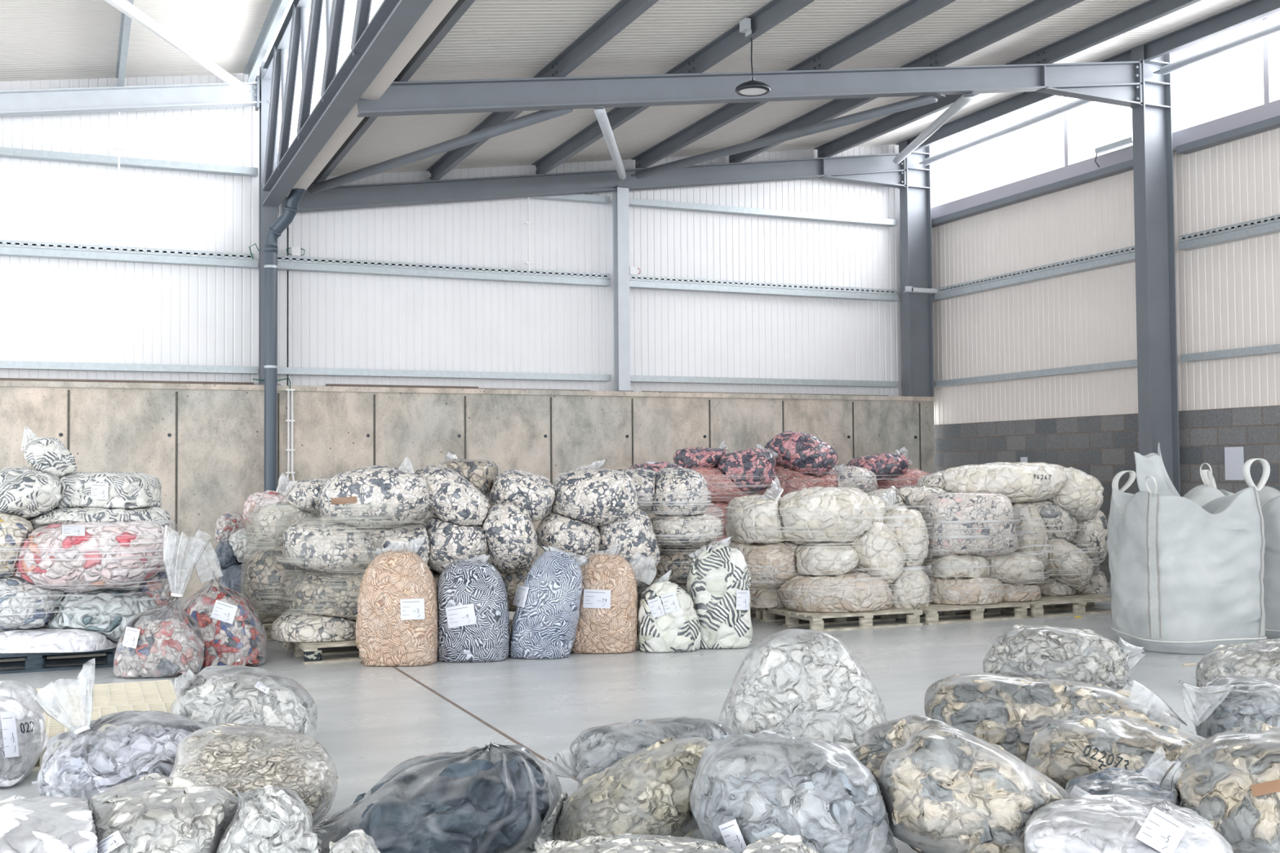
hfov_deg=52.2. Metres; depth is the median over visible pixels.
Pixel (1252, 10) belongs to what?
beam
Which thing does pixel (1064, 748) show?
sack
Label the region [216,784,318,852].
sack
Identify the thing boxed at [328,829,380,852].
sack
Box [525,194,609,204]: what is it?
wall rail
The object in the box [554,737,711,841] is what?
sack
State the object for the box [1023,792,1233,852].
sack
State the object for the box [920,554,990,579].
sack
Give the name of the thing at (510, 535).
sack
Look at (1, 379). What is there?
strip
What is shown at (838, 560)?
sack
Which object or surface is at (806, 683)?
sack
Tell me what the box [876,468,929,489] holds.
sack
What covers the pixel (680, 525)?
sack
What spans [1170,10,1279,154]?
window
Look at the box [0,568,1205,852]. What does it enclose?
floor
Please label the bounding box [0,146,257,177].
wall rail
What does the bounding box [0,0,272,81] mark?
ceiling
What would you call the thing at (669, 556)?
sack
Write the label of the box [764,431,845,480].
sack
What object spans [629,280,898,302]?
wall rail
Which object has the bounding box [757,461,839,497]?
sack
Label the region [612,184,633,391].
steel column
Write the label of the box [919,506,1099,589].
wrap
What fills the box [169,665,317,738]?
sack
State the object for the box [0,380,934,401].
trim
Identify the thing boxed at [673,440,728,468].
sack
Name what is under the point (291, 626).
sack
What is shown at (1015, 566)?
sack
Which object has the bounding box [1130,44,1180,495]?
steel column
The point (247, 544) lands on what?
wrap
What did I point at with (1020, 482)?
sack
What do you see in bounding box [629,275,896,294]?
cable tray
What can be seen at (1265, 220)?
cable tray
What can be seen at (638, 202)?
wall rail
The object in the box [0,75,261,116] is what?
rafter
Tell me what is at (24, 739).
sack
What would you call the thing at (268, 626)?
wooden pallet
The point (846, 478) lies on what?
sack
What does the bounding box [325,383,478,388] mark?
strip
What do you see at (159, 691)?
pallet
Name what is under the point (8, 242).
cable tray
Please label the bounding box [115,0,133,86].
roof purlin
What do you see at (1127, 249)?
cable tray
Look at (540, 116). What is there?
tube
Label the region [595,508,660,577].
sack
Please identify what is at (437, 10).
gutter
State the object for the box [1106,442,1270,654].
bag
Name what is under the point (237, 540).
sack
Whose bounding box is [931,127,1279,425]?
wall
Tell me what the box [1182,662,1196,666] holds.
scrap
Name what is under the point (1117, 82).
rafter
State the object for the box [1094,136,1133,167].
opener
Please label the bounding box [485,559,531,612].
sack
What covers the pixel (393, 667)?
trim
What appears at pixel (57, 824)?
sack
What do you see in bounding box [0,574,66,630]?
sack
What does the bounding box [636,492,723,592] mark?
wrap
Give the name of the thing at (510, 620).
wooden pallet
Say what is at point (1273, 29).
tube
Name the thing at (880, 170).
rafter
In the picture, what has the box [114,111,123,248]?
conduit
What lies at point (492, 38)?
ceiling
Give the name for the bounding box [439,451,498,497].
sack
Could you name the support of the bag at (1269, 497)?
on the floor
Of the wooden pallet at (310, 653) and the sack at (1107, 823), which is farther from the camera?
the wooden pallet at (310, 653)
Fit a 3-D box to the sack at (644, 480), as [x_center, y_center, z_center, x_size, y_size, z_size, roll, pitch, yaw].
[-0.077,0.609,12.288,0.508,0.435,0.719,-1,-2,5]
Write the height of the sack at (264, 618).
0.327 m
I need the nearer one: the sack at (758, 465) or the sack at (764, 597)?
the sack at (764, 597)
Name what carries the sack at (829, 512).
on the sack at (838, 560)
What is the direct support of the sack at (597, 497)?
on the sack at (572, 536)
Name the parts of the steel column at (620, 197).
head plate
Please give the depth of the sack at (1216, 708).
6.31 m
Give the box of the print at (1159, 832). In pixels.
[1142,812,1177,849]
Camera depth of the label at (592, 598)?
10.63 m
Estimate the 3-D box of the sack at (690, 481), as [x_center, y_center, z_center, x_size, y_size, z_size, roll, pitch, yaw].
[0.375,0.611,12.221,0.543,0.452,0.731,-1,-2,8]
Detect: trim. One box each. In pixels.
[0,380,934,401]
[58,432,916,438]
[66,390,921,575]
[391,666,577,781]
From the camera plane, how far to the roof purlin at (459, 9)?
11.62 m
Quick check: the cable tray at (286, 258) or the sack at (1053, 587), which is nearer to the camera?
the sack at (1053, 587)
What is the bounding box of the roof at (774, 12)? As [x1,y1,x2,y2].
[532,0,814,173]
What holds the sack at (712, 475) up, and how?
on the sack at (717, 505)
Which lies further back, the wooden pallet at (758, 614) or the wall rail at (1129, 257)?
the wall rail at (1129, 257)
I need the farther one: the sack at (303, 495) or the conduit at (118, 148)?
the conduit at (118, 148)
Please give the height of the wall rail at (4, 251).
0.085 m
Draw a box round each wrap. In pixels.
[0,520,180,615]
[240,503,434,606]
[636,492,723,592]
[708,474,913,497]
[724,506,933,605]
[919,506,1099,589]
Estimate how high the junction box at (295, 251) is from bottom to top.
0.110 m
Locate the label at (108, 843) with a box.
[97,835,118,852]
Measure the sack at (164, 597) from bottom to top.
0.562 m
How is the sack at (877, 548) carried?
on the sack at (868, 598)
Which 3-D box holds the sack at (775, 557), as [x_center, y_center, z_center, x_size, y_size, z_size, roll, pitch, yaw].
[1.258,1.348,12.944,0.846,0.505,0.971,-2,-2,30]
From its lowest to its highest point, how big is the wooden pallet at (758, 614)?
0.144 m
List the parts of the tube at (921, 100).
plate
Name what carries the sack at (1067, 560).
on the wooden pallet at (1080, 602)
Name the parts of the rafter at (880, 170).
plate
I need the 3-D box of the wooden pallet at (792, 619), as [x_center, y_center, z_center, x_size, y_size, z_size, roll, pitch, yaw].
[1.929,1.825,12.589,1.200,0.144,1.000,0,-2,-23]
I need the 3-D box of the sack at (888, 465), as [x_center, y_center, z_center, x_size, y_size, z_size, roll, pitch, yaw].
[2.858,0.454,15.584,0.730,0.438,0.576,0,-2,-23]
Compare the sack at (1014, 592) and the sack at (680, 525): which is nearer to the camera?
the sack at (680, 525)
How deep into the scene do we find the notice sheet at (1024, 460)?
18.32 m
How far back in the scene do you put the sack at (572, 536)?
11.43 m
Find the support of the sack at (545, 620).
on the floor
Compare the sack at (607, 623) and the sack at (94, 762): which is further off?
the sack at (607, 623)
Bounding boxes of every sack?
[0,466,62,519]
[0,513,34,577]
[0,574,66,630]
[0,624,117,653]
[0,680,48,787]
[0,794,97,852]
[13,520,173,592]
[21,426,77,479]
[26,506,170,528]
[34,658,205,804]
[46,586,159,641]
[54,471,162,510]
[88,773,239,852]
[113,524,210,678]
[138,555,186,608]
[168,723,338,826]
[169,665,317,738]
[177,542,267,669]
[213,512,246,543]
[214,540,241,570]
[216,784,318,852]
[217,563,246,599]
[228,527,255,564]
[239,592,281,622]
[242,472,289,525]
[243,546,302,614]
[250,501,322,550]
[271,610,355,642]
[282,520,375,573]
[283,568,366,621]
[286,478,328,513]
[313,742,561,852]
[317,459,430,529]
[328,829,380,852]
[355,537,438,666]
[356,522,430,565]
[413,463,488,525]
[423,513,488,573]
[427,566,440,587]
[436,554,510,662]
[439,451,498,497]
[481,502,537,573]
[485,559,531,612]
[488,469,555,522]
[509,546,589,658]
[528,791,568,850]
[532,833,735,852]
[535,512,601,564]
[547,716,734,787]
[551,458,639,526]
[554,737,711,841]
[570,542,656,653]
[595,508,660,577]
[617,467,657,514]
[629,462,682,471]
[636,568,701,652]
[636,580,687,612]
[644,545,702,584]
[649,513,722,546]
[652,467,709,516]
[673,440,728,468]
[686,536,752,648]
[689,729,897,852]
[691,466,750,503]
[703,502,728,533]
[707,534,735,546]
[717,443,778,495]
[719,628,887,751]
[725,494,786,544]
[728,541,812,589]
[742,832,817,852]
[750,587,785,608]
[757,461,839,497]
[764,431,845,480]
[764,476,875,544]
[776,570,892,612]
[795,542,858,576]
[835,466,878,493]
[845,521,905,584]
[846,445,912,480]
[852,714,1073,852]
[866,488,911,509]
[868,494,884,523]
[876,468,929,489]
[882,485,928,568]
[888,567,930,619]
[897,486,946,510]
[916,470,946,489]
[917,492,1018,555]
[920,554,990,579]
[924,672,1186,762]
[929,576,1005,604]
[942,462,1066,504]
[982,624,1144,689]
[983,551,1044,583]
[1000,581,1041,601]
[1012,503,1049,571]
[1021,500,1077,542]
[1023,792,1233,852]
[1025,709,1207,789]
[1036,573,1075,595]
[1044,538,1093,592]
[1046,465,1103,519]
[1064,751,1182,806]
[1070,510,1107,565]
[1075,568,1107,593]
[1166,720,1279,852]
[1178,675,1279,738]
[1195,638,1279,690]
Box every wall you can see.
[0,68,902,395]
[0,386,934,599]
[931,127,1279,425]
[933,405,1279,582]
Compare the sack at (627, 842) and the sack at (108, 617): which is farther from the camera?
the sack at (108, 617)
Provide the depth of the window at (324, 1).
14.74 m
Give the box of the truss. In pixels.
[262,0,432,206]
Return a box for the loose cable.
[248,243,258,258]
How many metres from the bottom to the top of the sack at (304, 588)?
0.489 m
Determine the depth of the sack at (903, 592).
12.57 m
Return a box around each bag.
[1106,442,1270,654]
[1201,469,1279,639]
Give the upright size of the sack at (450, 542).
0.683 m
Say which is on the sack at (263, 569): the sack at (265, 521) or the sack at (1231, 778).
the sack at (265, 521)
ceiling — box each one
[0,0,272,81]
[328,0,1250,176]
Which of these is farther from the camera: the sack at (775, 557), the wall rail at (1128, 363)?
the wall rail at (1128, 363)
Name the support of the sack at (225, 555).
on the sack at (232, 575)
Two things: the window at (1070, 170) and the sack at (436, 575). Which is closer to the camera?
the sack at (436, 575)
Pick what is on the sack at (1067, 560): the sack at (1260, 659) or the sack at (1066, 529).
the sack at (1066, 529)
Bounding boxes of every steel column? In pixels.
[257,61,280,385]
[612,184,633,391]
[899,140,933,396]
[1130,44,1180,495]
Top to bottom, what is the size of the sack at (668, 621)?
0.661 m
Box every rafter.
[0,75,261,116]
[281,152,908,213]
[356,58,1145,117]
[426,0,658,180]
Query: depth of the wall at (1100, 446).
16.81 m
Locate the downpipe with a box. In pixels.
[263,188,305,491]
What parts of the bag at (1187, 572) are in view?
filling spout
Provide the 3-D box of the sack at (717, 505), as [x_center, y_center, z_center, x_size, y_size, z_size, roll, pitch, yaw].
[0.881,1.018,14.671,0.648,0.355,0.631,0,-2,-23]
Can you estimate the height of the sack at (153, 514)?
0.273 m
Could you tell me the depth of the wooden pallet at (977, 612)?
12.70 m
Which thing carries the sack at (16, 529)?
on the sack at (12, 586)
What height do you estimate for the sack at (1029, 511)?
0.787 m
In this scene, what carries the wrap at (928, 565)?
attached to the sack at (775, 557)
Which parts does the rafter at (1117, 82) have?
plate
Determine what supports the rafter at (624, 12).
attached to the rafter at (880, 170)
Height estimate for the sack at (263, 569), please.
0.601 m
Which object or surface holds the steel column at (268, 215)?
on the trim at (2, 383)
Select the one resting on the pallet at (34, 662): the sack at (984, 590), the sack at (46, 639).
the sack at (46, 639)
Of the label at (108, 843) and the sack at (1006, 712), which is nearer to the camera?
the label at (108, 843)
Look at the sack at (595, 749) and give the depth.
5.75 m
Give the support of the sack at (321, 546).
on the sack at (304, 588)
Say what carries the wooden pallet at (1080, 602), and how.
on the floor
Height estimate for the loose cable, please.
0.188 m
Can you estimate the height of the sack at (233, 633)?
0.956 m
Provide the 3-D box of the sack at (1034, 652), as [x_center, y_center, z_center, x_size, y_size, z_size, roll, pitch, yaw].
[2.868,1.552,8.815,1.086,0.418,0.554,-1,-2,4]
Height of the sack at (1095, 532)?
0.647 m
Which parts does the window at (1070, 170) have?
wall rail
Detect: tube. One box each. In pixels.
[104,0,250,94]
[305,108,573,194]
[593,106,626,179]
[630,93,945,178]
[893,93,974,164]
[919,98,1093,165]
[1153,22,1279,75]
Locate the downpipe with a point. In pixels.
(275, 230)
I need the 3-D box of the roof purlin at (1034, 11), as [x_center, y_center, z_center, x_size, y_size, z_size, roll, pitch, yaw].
[5.387,-4.240,9.546,0.085,0.192,20.800,0,-2,-23]
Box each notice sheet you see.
[1020,457,1027,462]
[1224,446,1244,479]
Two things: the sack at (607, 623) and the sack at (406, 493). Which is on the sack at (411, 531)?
the sack at (406, 493)
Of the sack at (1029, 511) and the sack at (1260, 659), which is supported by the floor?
the sack at (1260, 659)
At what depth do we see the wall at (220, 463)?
16.54 m
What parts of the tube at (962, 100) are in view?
plate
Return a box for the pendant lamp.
[734,17,770,96]
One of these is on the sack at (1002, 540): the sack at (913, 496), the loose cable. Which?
the sack at (913, 496)
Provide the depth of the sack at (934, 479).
13.71 m
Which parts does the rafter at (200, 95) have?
plate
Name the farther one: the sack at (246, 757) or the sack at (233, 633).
the sack at (233, 633)
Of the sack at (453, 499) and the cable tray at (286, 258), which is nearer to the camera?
the sack at (453, 499)
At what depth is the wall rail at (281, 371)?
17.20 m
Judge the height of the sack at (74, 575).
0.550 m
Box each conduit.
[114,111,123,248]
[252,377,297,489]
[524,197,533,271]
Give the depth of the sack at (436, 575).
11.11 m
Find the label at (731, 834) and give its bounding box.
[720,824,742,848]
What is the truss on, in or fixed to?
attached to the steel column at (268, 215)
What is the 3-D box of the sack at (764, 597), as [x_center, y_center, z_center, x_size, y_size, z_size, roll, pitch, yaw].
[1.262,1.657,13.008,0.640,0.223,0.799,0,-2,-23]
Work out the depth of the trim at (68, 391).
16.52 m
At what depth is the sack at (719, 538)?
14.38 m
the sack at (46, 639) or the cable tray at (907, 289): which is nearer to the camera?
the sack at (46, 639)
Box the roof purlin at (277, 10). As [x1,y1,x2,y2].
[243,0,289,82]
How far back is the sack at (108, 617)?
10.10 m
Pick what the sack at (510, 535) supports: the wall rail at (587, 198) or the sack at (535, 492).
the sack at (535, 492)
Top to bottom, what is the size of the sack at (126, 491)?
0.368 m
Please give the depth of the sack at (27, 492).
10.14 m
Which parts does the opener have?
motor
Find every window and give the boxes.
[286,0,325,66]
[930,95,1133,227]
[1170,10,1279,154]
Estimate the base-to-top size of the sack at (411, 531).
0.442 m
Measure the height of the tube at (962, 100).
0.550 m
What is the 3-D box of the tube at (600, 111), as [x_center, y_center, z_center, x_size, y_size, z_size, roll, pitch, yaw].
[-0.321,-3.296,15.417,0.110,0.550,5.121,-1,-2,2]
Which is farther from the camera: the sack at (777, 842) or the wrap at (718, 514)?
the wrap at (718, 514)
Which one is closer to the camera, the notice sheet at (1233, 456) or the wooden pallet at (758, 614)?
the wooden pallet at (758, 614)
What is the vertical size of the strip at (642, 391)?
0.034 m
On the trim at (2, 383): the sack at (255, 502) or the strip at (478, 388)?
the strip at (478, 388)
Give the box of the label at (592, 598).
[585,591,606,606]
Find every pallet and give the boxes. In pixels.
[0,647,116,674]
[31,701,174,771]
[35,679,177,711]
[262,622,275,641]
[276,640,286,647]
[285,639,361,664]
[509,619,512,632]
[750,607,785,620]
[760,607,922,631]
[896,601,1030,625]
[999,593,1111,617]
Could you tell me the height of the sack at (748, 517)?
0.479 m
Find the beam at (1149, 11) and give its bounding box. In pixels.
[813,0,1200,157]
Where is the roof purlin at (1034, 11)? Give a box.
[728,0,1084,163]
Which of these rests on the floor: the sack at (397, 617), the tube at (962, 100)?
the sack at (397, 617)
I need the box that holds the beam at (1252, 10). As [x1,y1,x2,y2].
[895,0,1279,152]
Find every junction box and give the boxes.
[286,246,304,256]
[629,266,640,275]
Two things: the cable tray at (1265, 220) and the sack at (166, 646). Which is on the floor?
the sack at (166, 646)
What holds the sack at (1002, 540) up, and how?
on the sack at (962, 566)
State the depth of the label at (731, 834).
4.53 m
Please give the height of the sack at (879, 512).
0.509 m
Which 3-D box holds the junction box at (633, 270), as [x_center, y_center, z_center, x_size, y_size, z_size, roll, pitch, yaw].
[-0.098,-2.187,18.329,0.230,0.110,0.036,0,-2,-23]
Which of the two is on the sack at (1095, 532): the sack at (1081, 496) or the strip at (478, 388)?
the sack at (1081, 496)
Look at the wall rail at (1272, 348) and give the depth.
14.90 m
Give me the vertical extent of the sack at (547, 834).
0.200 m
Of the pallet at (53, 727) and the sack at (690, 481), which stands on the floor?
the pallet at (53, 727)
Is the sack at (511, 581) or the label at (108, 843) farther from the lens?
the sack at (511, 581)
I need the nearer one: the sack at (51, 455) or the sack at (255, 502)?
the sack at (51, 455)
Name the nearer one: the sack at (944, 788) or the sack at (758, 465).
the sack at (944, 788)
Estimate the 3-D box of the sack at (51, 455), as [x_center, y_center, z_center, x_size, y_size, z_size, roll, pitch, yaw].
[-4.782,0.214,10.569,0.417,0.437,0.411,0,-2,-23]
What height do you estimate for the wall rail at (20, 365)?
0.085 m
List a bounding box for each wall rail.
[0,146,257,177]
[0,246,257,268]
[0,360,257,373]
[277,261,610,286]
[277,367,611,381]
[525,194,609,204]
[628,197,897,226]
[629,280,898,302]
[630,375,899,387]
[933,252,1135,302]
[933,359,1137,387]
[1177,221,1279,250]
[1180,343,1279,361]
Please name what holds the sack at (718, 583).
on the floor
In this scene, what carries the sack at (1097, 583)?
on the wooden pallet at (1080, 602)
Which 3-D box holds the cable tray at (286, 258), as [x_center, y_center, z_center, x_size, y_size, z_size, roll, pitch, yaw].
[-2.507,-2.101,17.362,4.510,0.077,0.135,0,-2,-23]
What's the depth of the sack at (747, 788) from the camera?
4.61 m
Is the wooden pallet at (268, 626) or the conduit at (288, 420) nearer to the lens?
the wooden pallet at (268, 626)
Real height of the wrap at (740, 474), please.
0.390 m
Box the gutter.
[286,0,457,196]
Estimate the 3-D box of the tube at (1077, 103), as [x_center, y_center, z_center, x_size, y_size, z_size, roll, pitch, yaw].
[5.243,-4.135,17.882,0.100,0.150,4.670,0,-2,-23]
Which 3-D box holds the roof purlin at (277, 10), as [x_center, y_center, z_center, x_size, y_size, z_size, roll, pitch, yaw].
[-0.846,-4.696,6.884,0.085,0.192,20.800,0,-2,-23]
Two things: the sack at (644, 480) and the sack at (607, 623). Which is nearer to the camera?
the sack at (607, 623)
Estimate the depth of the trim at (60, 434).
16.95 m
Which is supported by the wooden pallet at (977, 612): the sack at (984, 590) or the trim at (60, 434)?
the sack at (984, 590)
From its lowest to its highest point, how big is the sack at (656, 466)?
0.183 m
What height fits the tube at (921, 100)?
0.180 m
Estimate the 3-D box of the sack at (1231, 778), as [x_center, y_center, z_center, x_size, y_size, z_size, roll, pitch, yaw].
[2.311,1.377,4.908,0.717,0.520,0.782,0,-2,-15]
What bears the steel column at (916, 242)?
on the trim at (2, 383)
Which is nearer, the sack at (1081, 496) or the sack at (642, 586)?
the sack at (642, 586)
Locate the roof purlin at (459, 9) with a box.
[310,0,475,185]
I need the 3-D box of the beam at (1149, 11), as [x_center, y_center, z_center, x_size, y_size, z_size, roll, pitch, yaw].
[6.763,-4.439,10.145,0.085,0.192,20.800,0,-2,-23]
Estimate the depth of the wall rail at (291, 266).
17.23 m
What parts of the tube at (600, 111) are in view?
plate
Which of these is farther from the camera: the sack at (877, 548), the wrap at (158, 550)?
the sack at (877, 548)
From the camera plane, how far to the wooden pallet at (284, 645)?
11.19 m
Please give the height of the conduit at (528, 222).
1.160 m
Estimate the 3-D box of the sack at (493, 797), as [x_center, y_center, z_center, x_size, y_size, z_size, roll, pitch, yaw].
[-0.751,1.432,4.960,0.918,0.468,0.909,1,-2,-36]
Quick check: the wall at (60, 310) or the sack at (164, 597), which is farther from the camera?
the wall at (60, 310)
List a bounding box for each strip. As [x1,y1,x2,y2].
[0,377,253,385]
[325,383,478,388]
[478,387,590,391]
[641,391,888,395]
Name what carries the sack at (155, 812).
on the floor
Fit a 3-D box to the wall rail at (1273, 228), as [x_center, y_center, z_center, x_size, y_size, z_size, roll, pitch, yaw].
[7.419,-2.231,13.521,0.150,0.085,4.630,0,-2,-23]
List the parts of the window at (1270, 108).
wall rail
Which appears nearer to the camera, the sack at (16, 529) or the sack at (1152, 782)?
the sack at (1152, 782)
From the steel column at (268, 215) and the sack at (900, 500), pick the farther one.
the steel column at (268, 215)
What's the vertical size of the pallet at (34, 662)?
0.144 m
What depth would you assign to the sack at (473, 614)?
10.22 m
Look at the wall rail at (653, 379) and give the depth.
19.09 m
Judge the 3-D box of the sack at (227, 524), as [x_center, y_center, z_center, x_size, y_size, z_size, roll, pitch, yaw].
[-3.997,0.999,12.732,0.275,0.309,0.511,0,-2,-3]
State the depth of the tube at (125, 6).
12.94 m
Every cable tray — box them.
[0,240,257,260]
[277,255,609,279]
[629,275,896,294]
[903,285,939,293]
[935,245,1134,293]
[1179,213,1279,242]
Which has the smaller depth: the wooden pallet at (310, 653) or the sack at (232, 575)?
the wooden pallet at (310, 653)
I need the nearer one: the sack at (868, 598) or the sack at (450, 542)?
the sack at (450, 542)

